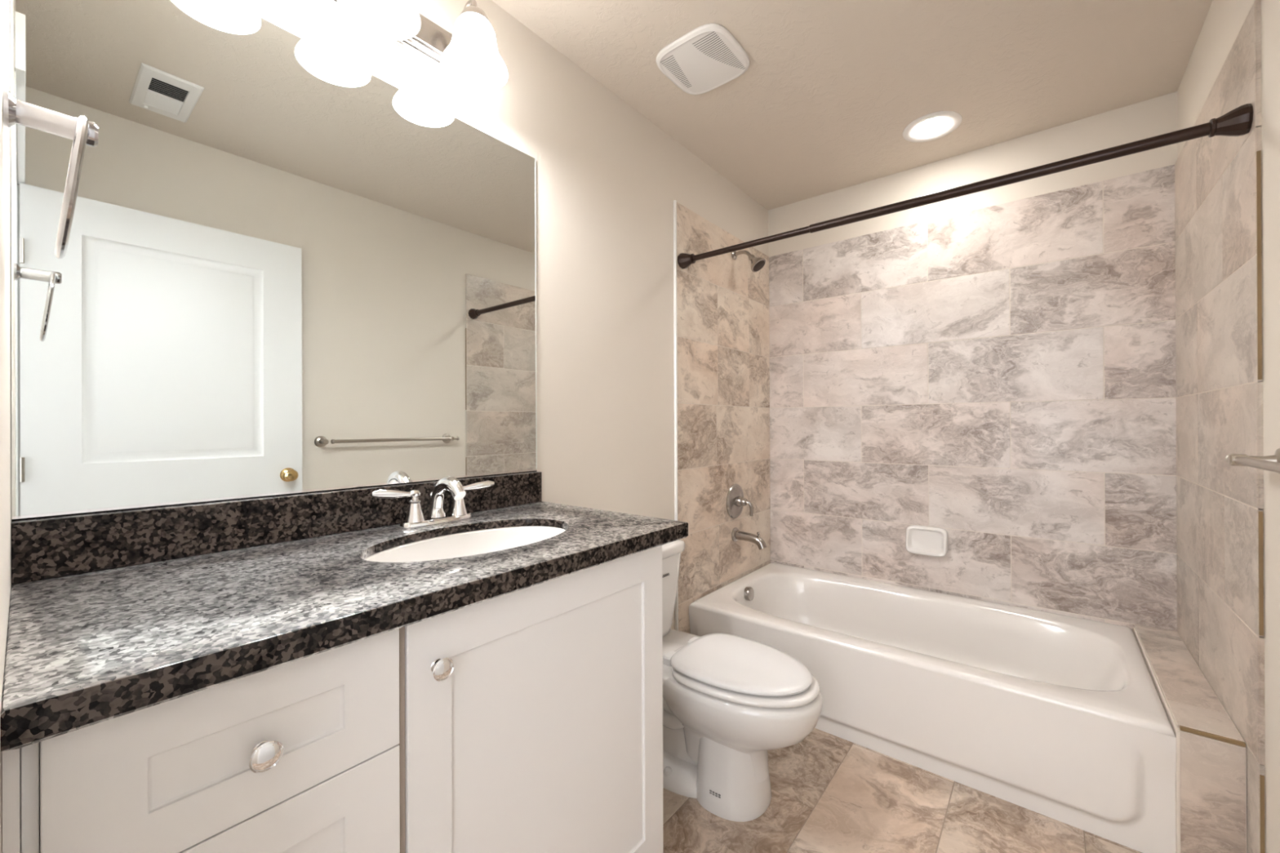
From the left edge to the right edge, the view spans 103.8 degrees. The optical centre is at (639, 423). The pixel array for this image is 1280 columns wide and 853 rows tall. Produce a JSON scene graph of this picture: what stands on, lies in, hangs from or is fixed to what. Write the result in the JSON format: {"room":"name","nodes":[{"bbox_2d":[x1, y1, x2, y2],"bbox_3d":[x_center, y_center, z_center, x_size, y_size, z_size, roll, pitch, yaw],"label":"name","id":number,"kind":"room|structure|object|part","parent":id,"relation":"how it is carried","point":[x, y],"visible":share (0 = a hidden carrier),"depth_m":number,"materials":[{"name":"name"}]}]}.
{"room":"bathroom","nodes":[
{"label":"bathroom","id":0,"kind":"room"},
{"bbox_2d":[0,0,10,852],"bbox_3d":[-0.404,-0.047,0.234,1.960,2.510,0.120,0,0,39],"label":"wall","id":1,"kind":"structure","parent":0,"point":[5,246],"depth_m":0.56,"materials":[{"name":"beige paint"}]},
{"bbox_2d":[3,88,98,258],"bbox_3d":[-0.659,-0.274,0.563,0.173,0.167,0.068,0,0,39],"label":"towel ring","id":2,"kind":"object","parent":1,"relation":"attached to","point":[83,132],"visible":1,"depth_m":0.54,"materials":[{"name":"silver metal"}]},
{"bbox_3d":[-0.660,-0.339,0.564,0.038,0.038,0.068,0,0,39],"label":"post","id":3,"kind":"part","parent":2,"relation":"part of","materials":[{"name":"silver metal"}]},
{"bbox_2d":[9,0,770,633],"bbox_3d":[-0.128,-0.046,2.023,0.130,2.510,3.004,0,0,39],"label":"wall","id":4,"kind":"structure","parent":0,"point":[609,180],"depth_m":2.03,"materials":[{"name":"beige paint"}]},
{"bbox_2d":[10,0,537,521],"bbox_3d":[-0.688,-0.359,1.243,0.007,1.038,1.086,0,0,39],"label":"wall mirror","id":5,"kind":"object","parent":4,"relation":"attached to","point":[285,269],"visible":1,"depth_m":1.06,"materials":[{"name":"mirror"}]},
{"bbox_2d":[11,471,542,584],"bbox_3d":[-0.678,0.210,1.241,0.020,0.099,1.095,0,0,39],"label":"backsplash","id":6,"kind":"structure","parent":4,"relation":"attached to","point":[64,546],"depth_m":1.01,"materials":[{"name":"black stone"}]},
{"bbox_2d":[320,0,507,91],"bbox_3d":[-0.616,-1.039,1.164,0.224,0.198,0.660,0,0,39],"label":"vanity light","id":7,"kind":"object","parent":4,"relation":"attached to","point":[469,57],"visible":1,"depth_m":1.30,"materials":[{"name":"white glass"}]},
{"bbox_3d":[-0.595,-1.002,1.147,0.170,0.124,0.170,0,0,39],"label":"lamp shade","id":8,"kind":"part","parent":7,"relation":"part of","materials":[{"name":"white glass"}]},
{"bbox_3d":[-0.481,-1.092,1.370,0.118,0.092,0.013,0,0,39],"label":"arm","id":9,"kind":"part","parent":7,"relation":"part of","materials":[{"name":"silver metal"}]},
{"bbox_3d":[-0.440,-1.002,1.337,0.170,0.124,0.170,0,0,39],"label":"lamp shade","id":10,"kind":"part","parent":7,"relation":"part of","materials":[{"name":"white glass"}]},
{"bbox_3d":[-0.440,-1.019,1.337,0.058,0.078,0.058,0,0,39],"label":"bulb","id":11,"kind":"part","parent":7,"relation":"part of","materials":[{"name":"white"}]},
{"bbox_2d":[673,200,678,631],"bbox_3d":[0.164,0.096,2.282,0.013,2.225,0.010,0,0,39],"label":"trim","id":12,"kind":"structure","parent":4,"relation":"attached to","point":[674,201],"depth_m":2.28,"materials":[{"name":"white ceramic"}]},
{"bbox_3d":[0.476,0.097,2.668,0.010,2.223,0.981,0,0,39],"label":"tile panel","id":13,"kind":"part","parent":4,"relation":"part of","materials":[{"name":"beige tile"}]},
{"bbox_2d":[726,484,753,518],"bbox_3d":[0.550,0.416,2.667,0.104,0.186,0.186,0,0,39],"label":"shower valve","id":14,"kind":"object","parent":4,"relation":"attached to","point":[735,501],"visible":1,"depth_m":2.66,"materials":[{"name":"silver metal"}]},
{"bbox_3d":[0.575,0.446,2.652,0.048,0.080,0.021,0,0,28],"label":"lever","id":15,"kind":"part","parent":14,"relation":"part of","materials":[{"name":"silver metal"}]},
{"bbox_2d":[731,250,765,272],"bbox_3d":[0.574,-0.867,2.645,0.179,0.142,0.085,0,0,39],"label":"showerhead","id":16,"kind":"object","parent":4,"relation":"attached to","point":[757,263],"visible":0.96,"depth_m":2.62,"materials":[{"name":"silver metal"}]},
{"bbox_3d":[0.550,-0.897,2.665,0.103,0.053,0.019,0,0,39],"label":"arm","id":17,"kind":"part","parent":16,"relation":"part of","materials":[{"name":"silver metal"}]},
{"bbox_2d":[731,527,766,550],"bbox_3d":[0.581,0.607,2.642,0.182,0.098,0.076,0,0,39],"label":"tub spout","id":18,"kind":"object","parent":4,"relation":"attached to","point":[736,535],"visible":1,"depth_m":2.63,"materials":[{"name":"silver metal"}]},
{"bbox_2d":[677,103,1253,269],"bbox_3d":[0.851,-0.753,1.780,1.699,0.072,0.072,0,0,39],"label":"shower curtain rod","id":19,"kind":"object","parent":4,"relation":"attached to","point":[1237,122],"visible":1,"depth_m":1.50,"materials":[{"name":"black metal"}]},
{"bbox_2d":[491,0,1213,210],"bbox_3d":[0.162,-1.353,0.937,1.960,0.100,4.320,0,0,39],"label":"ceiling","id":20,"kind":"structure","parent":0,"point":[825,100],"depth_m":1.84,"materials":[{"name":"beige paint"}]},
{"bbox_2d":[656,23,750,94],"bbox_3d":[0.226,-1.291,1.798,0.282,0.021,0.286,0,0,39],"label":"exhaust fan","id":21,"kind":"object","parent":20,"relation":"attached to","point":[708,57],"visible":1,"depth_m":1.77,"materials":[{"name":"white plastic"}]},
{"bbox_2d":[660,55,691,87],"bbox_3d":[0.148,-1.283,1.832,0.056,0.003,0.173,0,0,39],"label":"grille","id":22,"kind":"object","parent":21,"relation":"attached to","point":[674,66],"depth_m":1.82,"materials":[{"name":"grey plastic"}]},
{"bbox_2d":[692,31,745,69],"bbox_3d":[0.279,-1.283,1.754,0.086,0.004,0.218,0,0,39],"label":"grille","id":23,"kind":"object","parent":21,"relation":"attached to","point":[713,49],"depth_m":1.73,"materials":[{"name":"grey plastic"}]},
{"bbox_2d":[902,111,962,142],"bbox_3d":[1.283,-1.300,2.206,0.226,0.012,0.226,0,0,39],"label":"recessed light","id":24,"kind":"object","parent":20,"relation":"in","point":[934,126],"visible":1,"depth_m":2.19,"materials":[{"name":"white glass"}]},
{"bbox_2d":[662,728,1142,852],"bbox_3d":[0.171,1.257,0.933,1.960,0.100,4.320,0,0,39],"label":"floor","id":25,"kind":"structure","parent":0,"point":[831,793],"depth_m":1.53,"materials":[{"name":"beige tile"}]},
{"bbox_2d":[2,545,663,852],"bbox_3d":[-0.475,0.755,1.040,0.583,0.910,1.038,0,0,39],"label":"vanity cabinet","id":26,"kind":"object","parent":25,"relation":"on","point":[530,719],"visible":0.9,"depth_m":0.77,"materials":[{"name":"white wood"}]},
{"bbox_3d":[-0.597,0.704,0.492,0.010,0.807,0.011,0,0,39],"label":"frame","id":27,"kind":"part","parent":26,"relation":"part of","materials":[{"name":"white wood"}]},
{"bbox_3d":[-0.480,0.393,0.628,0.019,0.181,0.348,0,0,39],"label":"drawer","id":28,"kind":"part","parent":26,"relation":"part of","materials":[{"name":"white wood"}]},
{"bbox_3d":[-0.462,0.405,0.616,0.025,0.035,0.035,0,0,39],"label":"knob","id":29,"kind":"part","parent":26,"relation":"part of","materials":[{"name":"silver metal"}]},
{"bbox_3d":[-0.479,0.638,0.628,0.019,0.306,0.348,0,0,39],"label":"drawer","id":30,"kind":"part","parent":26,"relation":"part of","materials":[{"name":"white wood"}]},
{"bbox_2d":[0,501,688,751],"bbox_3d":[-0.453,0.279,1.067,0.589,0.040,1.110,0,0,39],"label":"countertop","id":31,"kind":"structure","parent":26,"relation":"on","point":[83,650],"depth_m":0.72,"materials":[{"name":"black stone"}]},
{"bbox_2d":[372,476,494,528],"bbox_3d":[-0.496,0.196,1.282,0.151,0.125,0.310,0,0,39],"label":"faucet","id":32,"kind":"object","parent":31,"relation":"on","point":[415,518],"visible":1,"depth_m":1.27,"materials":[{"name":"silver metal"}]},
{"bbox_3d":[-0.604,0.171,1.232,0.098,0.025,0.012,0,0,-42],"label":"lever","id":33,"kind":"part","parent":32,"relation":"part of","materials":[{"name":"silver metal"}]},
{"bbox_3d":[-0.568,0.206,1.264,0.047,0.079,0.047,0,0,39],"label":"handle","id":34,"kind":"part","parent":32,"relation":"part of","materials":[{"name":"silver metal"}]},
{"bbox_3d":[-0.529,0.252,1.311,0.058,0.014,0.190,0,0,39],"label":"plate","id":35,"kind":"part","parent":32,"relation":"part of","materials":[{"name":"silver metal"}]},
{"bbox_3d":[-0.494,0.189,1.282,0.147,0.110,0.044,0,0,39],"label":"spout","id":36,"kind":"part","parent":32,"relation":"part of","materials":[{"name":"silver metal"}]},
{"bbox_3d":[-0.491,0.206,1.358,0.047,0.079,0.047,0,0,39],"label":"handle","id":37,"kind":"part","parent":32,"relation":"part of","materials":[{"name":"silver metal"}]},
{"bbox_3d":[-0.451,0.171,1.384,0.098,0.025,0.012,0,0,-33],"label":"lever","id":38,"kind":"part","parent":32,"relation":"part of","materials":[{"name":"silver metal"}]},
{"bbox_2d":[364,525,565,562],"bbox_3d":[-0.374,0.360,1.153,0.344,0.162,0.532,0,0,39],"label":"sink","id":39,"kind":"object","parent":31,"relation":"in","point":[486,540],"visible":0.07,"depth_m":1.29,"materials":[{"name":"white ceramic"}]},
{"bbox_3d":[-0.316,0.387,0.795,0.025,0.035,0.035,0,0,39],"label":"knob","id":40,"kind":"part","parent":26,"relation":"part of","materials":[{"name":"silver metal"}]},
{"bbox_3d":[-0.155,0.699,1.025,0.019,0.794,0.653,0,0,39],"label":"cabinet door","id":41,"kind":"part","parent":26,"relation":"part of","materials":[{"name":"white wood"}]},
{"bbox_2d":[662,539,822,822],"bbox_3d":[0.216,0.834,1.715,0.799,0.746,0.404,0,0,39],"label":"toilet","id":42,"kind":"object","parent":25,"relation":"on","point":[729,700],"visible":0.77,"depth_m":1.55,"materials":[{"name":"white ceramic"}]},
{"bbox_3d":[-0.012,0.659,1.900,0.196,0.308,0.370,0,0,39],"label":"tank","id":43,"kind":"part","parent":42,"relation":"part of","materials":[{"name":"white ceramic"}]},
{"bbox_3d":[-0.012,0.483,1.900,0.214,0.042,0.404,0,0,39],"label":"tank lid","id":44,"kind":"part","parent":42,"relation":"part of","materials":[{"name":"white ceramic"}]},
{"bbox_3d":[0.333,0.772,1.619,0.434,0.020,0.346,0,0,39],"label":"seat lid","id":45,"kind":"part","parent":42,"relation":"part of","materials":[{"name":"white plastic"}]},
{"bbox_3d":[0.318,0.959,1.632,0.537,0.296,0.378,0,0,39],"label":"bowl","id":46,"kind":"part","parent":42,"relation":"part of","materials":[{"name":"white ceramic"}]},
{"bbox_3d":[0.345,0.798,1.610,0.448,0.018,0.374,0,0,39],"label":"seat","id":47,"kind":"part","parent":42,"relation":"part of","materials":[{"name":"white ceramic"}]},
{"bbox_2d":[688,562,1176,852],"bbox_3d":[1.122,1.018,2.199,1.574,0.374,0.893,0,0,39],"label":"bathtub","id":48,"kind":"object","parent":25,"relation":"on","point":[1063,718],"visible":0.77,"depth_m":1.78,"materials":[{"name":"white ceramic"}]},
{"bbox_2d":[768,91,1177,631],"bbox_3d":[1.536,-0.051,2.522,1.840,2.510,0.130,0,0,39],"label":"wall","id":49,"kind":"structure","parent":0,"point":[993,369],"depth_m":2.34,"materials":[{"name":"beige tile"}]},
{"bbox_2d":[905,524,947,556],"bbox_3d":[1.423,0.582,2.494,0.180,0.135,0.055,0,0,39],"label":"soap dish","id":50,"kind":"object","parent":49,"relation":"attached to","point":[920,540],"visible":1,"depth_m":2.49,"materials":[{"name":"white ceramic"}]},
{"bbox_2d":[1174,0,1279,852],"bbox_3d":[1.254,-0.052,0.821,0.130,2.510,2.884,0,0,39],"label":"wall","id":51,"kind":"structure","parent":0,"point":[1227,188],"depth_m":1.35,"materials":[{"name":"beige tile"}]},
{"bbox_2d":[1133,623,1246,852],"bbox_3d":[1.784,1.008,1.665,0.126,0.387,0.900,0,0,39],"label":"ledge","id":52,"kind":"object","parent":51,"relation":"attached to","point":[1211,765],"depth_m":1.34,"materials":[{"name":"beige tile"}]},
{"bbox_2d":[1224,448,1279,474],"bbox_3d":[1.148,0.082,0.842,0.081,0.060,0.804,0,0,39],"label":"towel bar","id":53,"kind":"object","parent":51,"relation":"attached to","point":[1269,463],"visible":1,"depth_m":1.08,"materials":[{"name":"silver metal"}]}
]}

